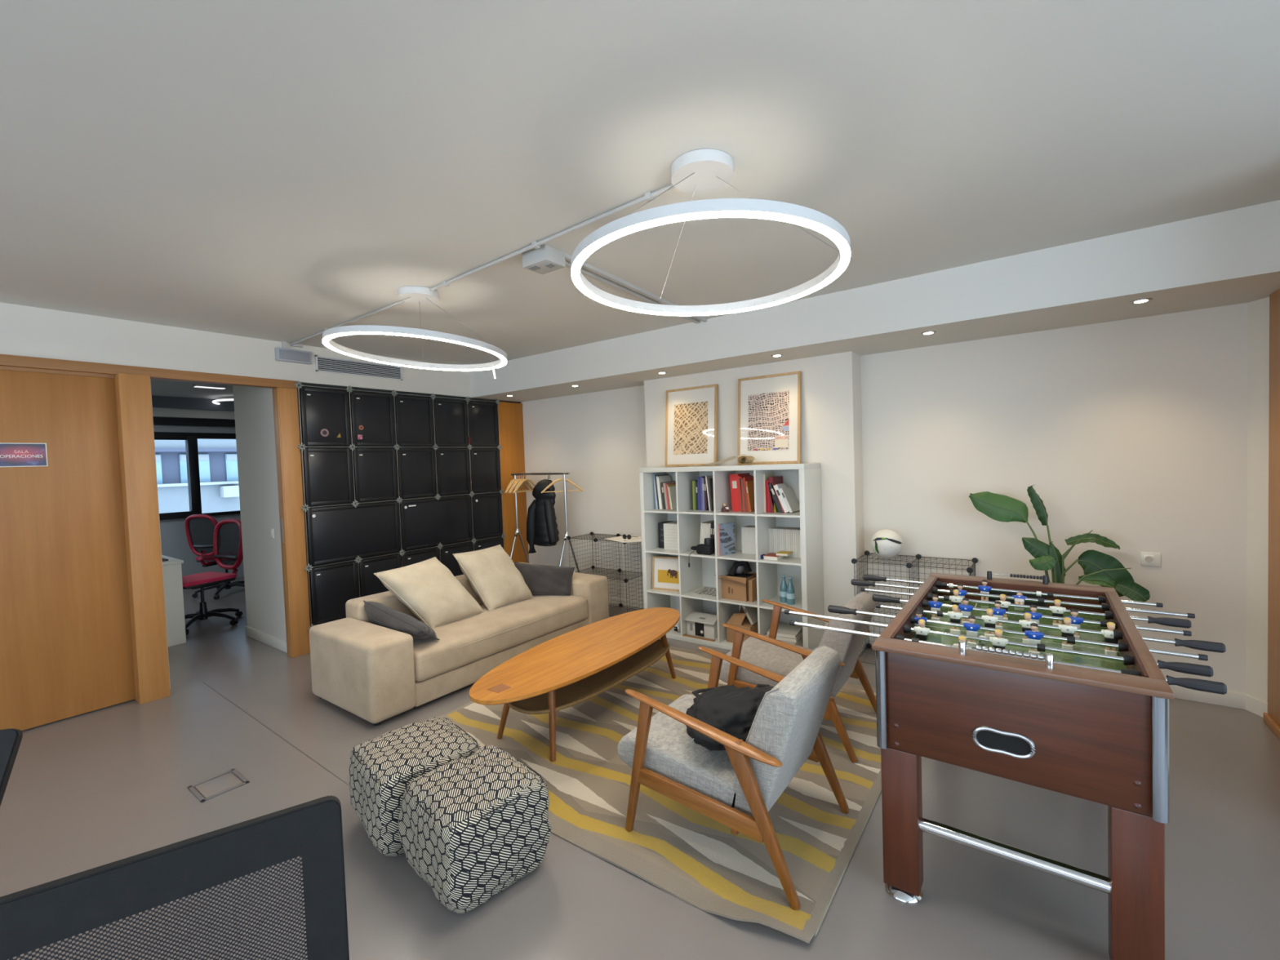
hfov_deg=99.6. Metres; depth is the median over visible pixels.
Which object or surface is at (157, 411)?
strip
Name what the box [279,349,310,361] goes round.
diffuser
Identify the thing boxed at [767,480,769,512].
book
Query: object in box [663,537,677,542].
magazine
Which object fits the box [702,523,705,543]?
magazine
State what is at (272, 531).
light switch
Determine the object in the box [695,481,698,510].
book
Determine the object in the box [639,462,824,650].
bookcase
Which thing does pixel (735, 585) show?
cardboard box
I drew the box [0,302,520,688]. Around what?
wall
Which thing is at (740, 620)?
cardboard box
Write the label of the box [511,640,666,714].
shelf
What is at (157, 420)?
box
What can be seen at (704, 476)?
book
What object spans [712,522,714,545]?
book
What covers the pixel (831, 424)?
wall pillar
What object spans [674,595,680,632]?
plastic bag
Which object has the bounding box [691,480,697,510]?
book
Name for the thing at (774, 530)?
journal
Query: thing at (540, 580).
cushion
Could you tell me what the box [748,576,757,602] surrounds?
cardboard sheet
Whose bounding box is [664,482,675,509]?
book
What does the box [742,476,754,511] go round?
book
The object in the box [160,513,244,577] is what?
wall
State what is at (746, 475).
book
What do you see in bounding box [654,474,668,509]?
book
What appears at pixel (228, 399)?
lamp
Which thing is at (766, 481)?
book
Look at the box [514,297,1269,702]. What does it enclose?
wall
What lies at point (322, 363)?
air vent
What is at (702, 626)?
carton
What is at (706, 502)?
book
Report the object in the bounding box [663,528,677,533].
magazine
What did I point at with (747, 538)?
journal
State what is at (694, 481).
book
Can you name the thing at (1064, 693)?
table
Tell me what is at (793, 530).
journal
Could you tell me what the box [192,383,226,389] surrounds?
recessed light
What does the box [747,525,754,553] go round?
journal
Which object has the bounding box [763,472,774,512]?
book
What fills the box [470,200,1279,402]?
ceiling
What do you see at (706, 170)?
pendant lamp
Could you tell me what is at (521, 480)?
hanger
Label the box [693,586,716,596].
magazine
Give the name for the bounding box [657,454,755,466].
paper roll
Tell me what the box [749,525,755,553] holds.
journal
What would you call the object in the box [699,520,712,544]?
magazine
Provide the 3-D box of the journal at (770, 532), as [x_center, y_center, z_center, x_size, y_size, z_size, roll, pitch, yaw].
[1.072,0.488,4.341,0.016,0.215,0.140,-1,2,36]
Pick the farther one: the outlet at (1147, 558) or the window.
the window
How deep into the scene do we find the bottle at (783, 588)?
4.19 m
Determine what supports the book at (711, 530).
on the bookcase at (806, 571)
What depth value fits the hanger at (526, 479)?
5.88 m
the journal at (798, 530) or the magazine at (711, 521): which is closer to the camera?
the journal at (798, 530)
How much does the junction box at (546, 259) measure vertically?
0.079 m
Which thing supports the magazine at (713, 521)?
on the bookcase at (806, 571)
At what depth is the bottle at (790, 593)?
4.13 m
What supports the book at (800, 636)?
on the book at (801, 640)
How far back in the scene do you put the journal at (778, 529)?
4.24 m
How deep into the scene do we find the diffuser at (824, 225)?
1.84 m
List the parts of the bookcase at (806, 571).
panel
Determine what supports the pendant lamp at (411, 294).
hanging from the ceiling at (269, 170)
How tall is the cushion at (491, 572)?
0.470 m
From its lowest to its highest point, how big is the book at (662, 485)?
0.241 m
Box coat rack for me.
[510,471,579,573]
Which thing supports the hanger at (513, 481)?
hanging from the coat rack
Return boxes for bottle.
[779,574,786,602]
[786,576,795,604]
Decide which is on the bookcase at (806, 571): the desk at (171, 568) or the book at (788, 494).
the book at (788, 494)
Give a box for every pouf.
[348,716,481,856]
[398,745,551,913]
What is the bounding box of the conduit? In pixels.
[289,183,675,345]
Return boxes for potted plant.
[968,484,1150,601]
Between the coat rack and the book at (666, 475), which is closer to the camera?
the book at (666, 475)
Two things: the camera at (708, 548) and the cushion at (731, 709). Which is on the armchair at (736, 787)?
the cushion at (731, 709)
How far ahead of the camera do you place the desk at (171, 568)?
4.91 m
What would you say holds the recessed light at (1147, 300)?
in the ceiling at (1230, 257)
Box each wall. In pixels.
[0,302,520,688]
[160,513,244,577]
[232,385,277,638]
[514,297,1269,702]
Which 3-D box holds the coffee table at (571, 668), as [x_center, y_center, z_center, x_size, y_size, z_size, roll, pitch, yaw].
[-0.273,1.205,3.314,0.584,0.415,1.785,-1,2,36]
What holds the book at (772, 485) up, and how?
on the bookcase at (806, 571)
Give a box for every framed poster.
[665,383,718,466]
[737,370,801,465]
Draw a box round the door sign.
[0,443,48,466]
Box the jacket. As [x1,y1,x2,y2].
[526,475,559,553]
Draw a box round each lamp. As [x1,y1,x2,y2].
[212,398,233,404]
[322,285,506,378]
[570,148,850,315]
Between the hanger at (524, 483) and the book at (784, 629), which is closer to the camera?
the book at (784, 629)
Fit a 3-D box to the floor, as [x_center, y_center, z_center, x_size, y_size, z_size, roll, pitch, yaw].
[-2.477,1.580,2.522,13.400,0.121,8.600,-1,2,36]
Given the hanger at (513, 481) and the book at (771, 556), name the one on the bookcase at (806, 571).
the book at (771, 556)
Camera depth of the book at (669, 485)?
4.73 m
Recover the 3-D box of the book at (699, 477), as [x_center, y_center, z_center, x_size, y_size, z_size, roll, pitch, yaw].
[0.566,0.112,4.651,0.012,0.280,0.200,-1,2,36]
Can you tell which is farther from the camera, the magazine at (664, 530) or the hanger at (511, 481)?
the hanger at (511, 481)
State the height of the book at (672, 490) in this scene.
0.200 m
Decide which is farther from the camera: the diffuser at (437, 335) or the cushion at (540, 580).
the cushion at (540, 580)
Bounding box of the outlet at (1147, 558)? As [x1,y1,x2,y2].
[1144,555,1153,562]
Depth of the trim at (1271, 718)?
2.81 m
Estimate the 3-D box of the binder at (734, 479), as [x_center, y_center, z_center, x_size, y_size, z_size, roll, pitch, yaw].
[0.831,0.098,4.450,0.090,0.303,0.221,-1,2,36]
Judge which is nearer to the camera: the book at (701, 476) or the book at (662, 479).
the book at (701, 476)
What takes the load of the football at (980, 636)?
on the table at (1064, 693)
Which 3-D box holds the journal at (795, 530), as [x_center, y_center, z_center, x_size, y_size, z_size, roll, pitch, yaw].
[1.239,0.487,4.219,0.016,0.215,0.140,-1,2,36]
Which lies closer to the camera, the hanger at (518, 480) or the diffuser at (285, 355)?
the diffuser at (285, 355)
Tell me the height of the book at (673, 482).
0.235 m
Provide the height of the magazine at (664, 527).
0.024 m
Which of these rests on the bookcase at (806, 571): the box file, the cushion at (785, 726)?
the box file
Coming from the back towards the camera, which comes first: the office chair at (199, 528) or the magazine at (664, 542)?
the office chair at (199, 528)
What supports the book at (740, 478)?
on the bookcase at (806, 571)
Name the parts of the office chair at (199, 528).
frame, seat, leg, leg, leg, leg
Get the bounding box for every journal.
[741,524,748,553]
[742,524,750,553]
[744,525,750,553]
[746,525,752,553]
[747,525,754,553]
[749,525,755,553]
[751,526,755,554]
[752,527,755,554]
[768,526,776,552]
[770,526,777,552]
[773,526,781,553]
[774,526,783,552]
[777,526,786,551]
[779,527,785,551]
[781,527,787,556]
[783,527,790,556]
[785,527,792,556]
[787,527,795,556]
[790,527,796,557]
[791,527,798,557]
[794,528,799,557]
[796,528,799,557]
[798,529,800,557]
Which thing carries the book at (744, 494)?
on the bookcase at (806, 571)
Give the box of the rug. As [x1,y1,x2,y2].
[438,645,881,943]
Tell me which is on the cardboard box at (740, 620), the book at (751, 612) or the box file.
the book at (751, 612)
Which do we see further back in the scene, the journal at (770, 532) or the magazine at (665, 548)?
the magazine at (665, 548)
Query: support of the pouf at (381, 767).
on the floor
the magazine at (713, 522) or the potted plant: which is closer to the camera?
the potted plant
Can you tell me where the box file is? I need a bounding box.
[657,520,675,548]
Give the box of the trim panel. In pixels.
[495,401,528,563]
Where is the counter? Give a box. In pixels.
[965,644,1044,657]
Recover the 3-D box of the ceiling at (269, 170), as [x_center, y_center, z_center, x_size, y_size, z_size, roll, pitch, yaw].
[-2.570,-1.126,2.430,13.400,0.100,8.600,-1,2,36]
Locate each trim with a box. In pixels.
[153,424,235,433]
[1262,288,1279,740]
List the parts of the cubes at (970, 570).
wire panel, wire panel, wire panel, wire panel, wire panel, wire panel, wire panel, wire panel, wire panel, wire panel, wire panel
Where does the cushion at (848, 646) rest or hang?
on the armchair at (769, 653)
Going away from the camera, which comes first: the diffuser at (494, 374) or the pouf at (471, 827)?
the pouf at (471, 827)
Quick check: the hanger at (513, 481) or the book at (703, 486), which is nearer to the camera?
the book at (703, 486)
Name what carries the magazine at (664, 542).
on the magazine at (665, 544)
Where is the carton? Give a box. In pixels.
[682,611,717,641]
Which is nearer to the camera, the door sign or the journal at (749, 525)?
the door sign
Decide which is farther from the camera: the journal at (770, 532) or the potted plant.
the journal at (770, 532)
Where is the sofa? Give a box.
[309,562,608,725]
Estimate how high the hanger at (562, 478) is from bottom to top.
0.215 m
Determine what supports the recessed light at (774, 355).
in the ceiling at (1230, 257)
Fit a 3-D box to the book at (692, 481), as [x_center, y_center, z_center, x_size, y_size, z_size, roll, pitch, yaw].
[0.515,0.127,4.689,0.014,0.250,0.200,-1,2,36]
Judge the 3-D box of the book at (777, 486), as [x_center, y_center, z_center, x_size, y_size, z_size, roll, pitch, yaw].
[1.133,0.138,4.207,0.123,0.219,0.201,-1,2,36]
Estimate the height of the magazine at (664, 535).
0.024 m
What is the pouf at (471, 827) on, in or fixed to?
on the floor
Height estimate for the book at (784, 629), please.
0.025 m
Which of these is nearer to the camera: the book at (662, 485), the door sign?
the door sign
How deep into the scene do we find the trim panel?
6.35 m
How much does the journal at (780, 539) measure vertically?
0.215 m
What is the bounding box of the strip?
[152,407,235,419]
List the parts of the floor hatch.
lid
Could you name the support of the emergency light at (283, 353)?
attached to the wall at (24, 331)
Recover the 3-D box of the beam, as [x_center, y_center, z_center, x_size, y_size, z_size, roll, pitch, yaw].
[-7.399,-0.953,5.905,0.300,0.150,8.100,-1,2,36]
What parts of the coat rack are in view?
leg, post, leg, rail, leg, post, leg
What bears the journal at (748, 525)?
on the bookcase at (806, 571)
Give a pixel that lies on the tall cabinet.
(393, 480)
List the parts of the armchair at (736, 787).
leg, rail, armrest, leg, cross rail, leg, armrest, rail, leg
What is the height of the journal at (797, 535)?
0.215 m
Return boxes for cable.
[564,253,706,323]
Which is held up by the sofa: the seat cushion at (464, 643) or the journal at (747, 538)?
the seat cushion at (464, 643)
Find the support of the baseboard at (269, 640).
attached to the wall at (249, 406)
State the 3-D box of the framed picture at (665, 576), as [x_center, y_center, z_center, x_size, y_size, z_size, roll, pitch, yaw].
[0.252,0.818,4.729,0.315,0.292,0.049,-1,2,27]
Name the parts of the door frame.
strike plate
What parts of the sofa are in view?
arm, backrest, arm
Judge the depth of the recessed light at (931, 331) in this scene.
3.45 m
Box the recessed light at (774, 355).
[771,354,782,356]
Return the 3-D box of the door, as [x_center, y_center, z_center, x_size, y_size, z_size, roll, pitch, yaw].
[-4.241,0.455,2.690,0.046,2.213,2.500,-1,2,36]
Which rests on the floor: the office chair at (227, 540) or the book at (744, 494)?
the office chair at (227, 540)
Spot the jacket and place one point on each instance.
(542, 530)
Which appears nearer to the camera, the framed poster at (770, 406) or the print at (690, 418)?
the framed poster at (770, 406)
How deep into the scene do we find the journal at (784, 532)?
4.21 m
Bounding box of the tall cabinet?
[293,381,506,630]
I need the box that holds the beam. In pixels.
[151,395,234,411]
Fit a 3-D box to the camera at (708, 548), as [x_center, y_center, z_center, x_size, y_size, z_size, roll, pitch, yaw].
[0.512,0.599,4.474,0.211,0.235,0.113,-1,2,21]
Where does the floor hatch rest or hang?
on the floor
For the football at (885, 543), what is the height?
0.212 m
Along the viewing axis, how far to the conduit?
2.61 m
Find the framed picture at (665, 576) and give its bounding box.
[652,555,679,591]
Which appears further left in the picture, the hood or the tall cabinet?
the tall cabinet
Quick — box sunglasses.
[622,533,638,539]
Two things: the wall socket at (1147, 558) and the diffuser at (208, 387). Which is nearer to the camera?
the wall socket at (1147, 558)
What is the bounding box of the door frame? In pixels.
[0,354,310,704]
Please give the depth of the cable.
3.27 m
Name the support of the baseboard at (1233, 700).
attached to the wall at (1150, 433)
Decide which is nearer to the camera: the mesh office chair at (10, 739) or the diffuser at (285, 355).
the mesh office chair at (10, 739)
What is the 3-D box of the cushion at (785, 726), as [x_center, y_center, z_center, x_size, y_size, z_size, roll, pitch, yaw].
[0.576,0.968,2.109,0.272,0.529,0.520,-1,2,36]
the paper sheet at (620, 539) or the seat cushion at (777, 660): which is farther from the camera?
the paper sheet at (620, 539)
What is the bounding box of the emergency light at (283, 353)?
[274,341,311,364]
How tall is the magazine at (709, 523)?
0.245 m
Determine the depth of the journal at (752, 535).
4.38 m
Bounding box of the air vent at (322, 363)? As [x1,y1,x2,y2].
[315,355,402,380]
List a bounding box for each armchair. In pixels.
[617,644,849,910]
[719,591,876,762]
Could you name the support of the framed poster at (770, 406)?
on the bookcase at (806, 571)
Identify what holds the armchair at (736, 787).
on the rug
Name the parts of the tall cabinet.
door, panel, door, panel, door, panel, door, panel, door, panel, door, panel, door, panel, door, panel, door, panel, door, panel, door, panel, door, panel, door, panel, door, panel, door, panel, door, panel, door, panel, door, panel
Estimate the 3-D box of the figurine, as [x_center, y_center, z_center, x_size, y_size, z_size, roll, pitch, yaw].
[0.692,0.222,4.380,0.065,0.070,0.060,-1,2,36]
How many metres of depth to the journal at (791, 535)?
4.18 m
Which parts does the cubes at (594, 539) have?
wire panel, wire panel, wire panel, wire panel, wire panel, wire panel, wire panel, wire panel, wire panel, wire panel, wire panel, wire panel, wire panel, wire panel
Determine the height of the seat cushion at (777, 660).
0.167 m
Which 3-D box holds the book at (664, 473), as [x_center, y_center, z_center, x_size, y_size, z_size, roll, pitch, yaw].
[0.199,0.101,4.894,0.034,0.310,0.200,-1,2,36]
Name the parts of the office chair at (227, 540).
leg, leg, seat, leg, leg, frame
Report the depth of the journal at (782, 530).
4.22 m
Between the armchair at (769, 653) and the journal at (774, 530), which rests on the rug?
the armchair at (769, 653)
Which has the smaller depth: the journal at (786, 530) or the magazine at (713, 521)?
the journal at (786, 530)
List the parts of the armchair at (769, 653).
leg, leg, rail, armrest, armrest, leg, rail, leg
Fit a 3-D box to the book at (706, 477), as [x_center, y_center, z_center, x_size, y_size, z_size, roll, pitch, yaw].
[0.621,0.108,4.561,0.041,0.290,0.200,-1,2,36]
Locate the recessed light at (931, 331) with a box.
[920,330,936,334]
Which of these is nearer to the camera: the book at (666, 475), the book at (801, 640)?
the book at (801, 640)
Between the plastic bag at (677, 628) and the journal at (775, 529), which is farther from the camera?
the plastic bag at (677, 628)
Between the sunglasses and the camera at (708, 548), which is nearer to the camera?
the camera at (708, 548)
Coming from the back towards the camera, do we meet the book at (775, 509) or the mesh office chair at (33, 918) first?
the book at (775, 509)
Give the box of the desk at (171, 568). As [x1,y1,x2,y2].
[161,555,186,646]
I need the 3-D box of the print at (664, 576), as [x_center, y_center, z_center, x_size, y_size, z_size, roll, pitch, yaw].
[0.252,0.844,4.724,0.210,0.110,0.013,-1,2,27]
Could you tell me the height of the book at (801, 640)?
0.035 m
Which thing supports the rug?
on the floor
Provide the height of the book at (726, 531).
0.255 m
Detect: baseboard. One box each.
[244,626,287,653]
[608,595,1267,717]
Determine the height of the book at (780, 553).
0.018 m
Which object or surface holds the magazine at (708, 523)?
on the bookcase at (806, 571)
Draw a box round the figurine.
[721,502,729,511]
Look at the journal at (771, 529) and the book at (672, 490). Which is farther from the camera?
the book at (672, 490)
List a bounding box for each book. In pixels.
[653,473,663,509]
[653,473,666,509]
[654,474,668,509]
[656,475,669,509]
[657,475,671,509]
[661,480,675,509]
[662,481,675,509]
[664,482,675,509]
[665,483,675,509]
[666,484,675,509]
[668,486,676,509]
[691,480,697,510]
[692,480,694,510]
[693,480,697,510]
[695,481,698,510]
[697,475,703,510]
[698,477,701,510]
[700,475,705,510]
[702,477,705,510]
[703,478,709,510]
[705,475,712,511]
[707,478,713,511]
[710,522,713,537]
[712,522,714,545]
[718,522,735,555]
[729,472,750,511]
[737,475,751,510]
[739,475,752,511]
[739,478,743,511]
[741,479,746,511]
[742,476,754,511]
[742,605,757,624]
[745,480,755,511]
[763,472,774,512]
[763,552,783,559]
[764,480,768,512]
[764,631,802,643]
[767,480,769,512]
[767,622,802,638]
[768,475,782,512]
[768,483,782,512]
[769,490,778,512]
[770,482,784,512]
[773,483,789,512]
[775,551,792,555]
[778,486,799,513]
[782,637,803,645]
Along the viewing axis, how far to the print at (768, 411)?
4.35 m
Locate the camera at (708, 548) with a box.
[688,537,715,567]
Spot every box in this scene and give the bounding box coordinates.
[152,417,235,426]
[522,244,565,274]
[714,560,756,601]
[726,605,758,642]
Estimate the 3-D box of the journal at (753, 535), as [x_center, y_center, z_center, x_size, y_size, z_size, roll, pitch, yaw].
[0.960,0.489,4.429,0.014,0.215,0.130,-1,2,36]
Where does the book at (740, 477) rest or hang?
on the bookcase at (806, 571)
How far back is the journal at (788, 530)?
4.19 m
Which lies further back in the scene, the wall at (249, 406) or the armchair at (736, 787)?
the wall at (249, 406)
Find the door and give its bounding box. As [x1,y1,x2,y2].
[0,369,135,730]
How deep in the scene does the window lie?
7.63 m
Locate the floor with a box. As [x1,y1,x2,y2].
[0,576,1279,959]
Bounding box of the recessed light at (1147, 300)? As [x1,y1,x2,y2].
[1129,297,1152,303]
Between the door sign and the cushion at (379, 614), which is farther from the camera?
the cushion at (379, 614)
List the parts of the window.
pane, sash, pane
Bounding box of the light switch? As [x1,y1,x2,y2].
[270,528,274,537]
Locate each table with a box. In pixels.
[469,607,679,761]
[784,570,1226,959]
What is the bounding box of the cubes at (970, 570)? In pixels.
[851,550,977,664]
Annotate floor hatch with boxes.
[187,768,248,802]
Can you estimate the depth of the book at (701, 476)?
4.58 m
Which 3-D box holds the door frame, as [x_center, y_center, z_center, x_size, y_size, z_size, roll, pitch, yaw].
[-4.305,0.437,2.544,0.200,2.287,4.990,-1,2,36]
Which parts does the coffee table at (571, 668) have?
leg, leg, leg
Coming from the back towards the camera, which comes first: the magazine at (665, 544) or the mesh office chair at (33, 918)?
the magazine at (665, 544)
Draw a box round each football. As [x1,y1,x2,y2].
[871,528,902,558]
[977,635,986,644]
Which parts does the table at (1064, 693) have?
handle, handle, handle, handle, leg, rail, post, rod, rod, post, rod, panel, rod, rail, rail, rod, rod, rod, rod, post, post, rail, leg, handle, handle, handle, handle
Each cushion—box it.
[363,600,439,640]
[373,556,484,628]
[413,595,587,681]
[452,544,533,610]
[514,562,574,595]
[617,693,735,807]
[685,684,774,750]
[719,636,813,686]
[732,646,840,817]
[819,592,875,697]
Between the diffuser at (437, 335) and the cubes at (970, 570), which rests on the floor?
the cubes at (970, 570)
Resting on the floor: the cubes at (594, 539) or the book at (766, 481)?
the cubes at (594, 539)
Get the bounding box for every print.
[657,569,679,583]
[673,401,707,454]
[747,391,789,451]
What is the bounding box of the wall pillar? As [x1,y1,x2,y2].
[644,351,866,653]
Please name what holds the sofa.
on the floor
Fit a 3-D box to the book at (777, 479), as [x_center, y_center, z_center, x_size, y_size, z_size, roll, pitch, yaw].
[1.074,0.110,4.261,0.040,0.276,0.201,-1,2,36]
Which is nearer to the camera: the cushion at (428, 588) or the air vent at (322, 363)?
the cushion at (428, 588)
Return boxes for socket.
[528,263,555,271]
[1140,551,1160,566]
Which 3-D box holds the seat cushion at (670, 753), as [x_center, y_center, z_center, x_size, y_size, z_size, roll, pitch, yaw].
[0.286,1.142,2.332,0.581,0.167,0.520,-1,2,36]
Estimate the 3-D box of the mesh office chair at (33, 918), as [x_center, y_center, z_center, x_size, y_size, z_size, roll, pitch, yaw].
[-0.579,1.043,0.634,0.636,0.949,0.652,-3,2,-32]
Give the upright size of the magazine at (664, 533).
0.024 m
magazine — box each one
[663,521,677,527]
[663,526,677,529]
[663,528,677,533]
[663,532,677,535]
[663,534,677,538]
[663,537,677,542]
[663,541,677,544]
[664,543,677,547]
[664,546,678,550]
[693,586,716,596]
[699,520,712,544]
[701,520,713,543]
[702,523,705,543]
[703,520,714,543]
[706,521,714,537]
[706,523,709,537]
[708,523,711,537]
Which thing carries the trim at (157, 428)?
attached to the wall at (174, 540)
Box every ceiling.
[0,0,1279,399]
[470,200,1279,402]
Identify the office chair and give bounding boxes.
[0,728,22,805]
[0,795,349,959]
[182,519,243,635]
[184,514,244,599]
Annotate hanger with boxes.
[504,478,524,493]
[505,472,528,493]
[508,472,529,493]
[509,472,532,493]
[512,472,533,493]
[513,472,535,493]
[541,471,583,493]
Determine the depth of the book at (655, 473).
4.82 m
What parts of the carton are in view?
lid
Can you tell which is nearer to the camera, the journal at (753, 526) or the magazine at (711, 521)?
the journal at (753, 526)
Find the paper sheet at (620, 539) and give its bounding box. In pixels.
[605,535,641,542]
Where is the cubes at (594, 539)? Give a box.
[566,531,643,616]
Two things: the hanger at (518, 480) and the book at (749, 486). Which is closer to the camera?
the book at (749, 486)
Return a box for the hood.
[532,479,549,499]
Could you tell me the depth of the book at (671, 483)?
4.74 m
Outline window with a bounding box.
[154,431,240,519]
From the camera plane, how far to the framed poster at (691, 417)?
4.77 m
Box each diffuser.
[195,386,224,389]
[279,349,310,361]
[322,331,506,370]
[493,367,496,378]
[571,210,850,315]
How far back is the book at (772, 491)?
4.15 m
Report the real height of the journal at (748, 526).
0.215 m

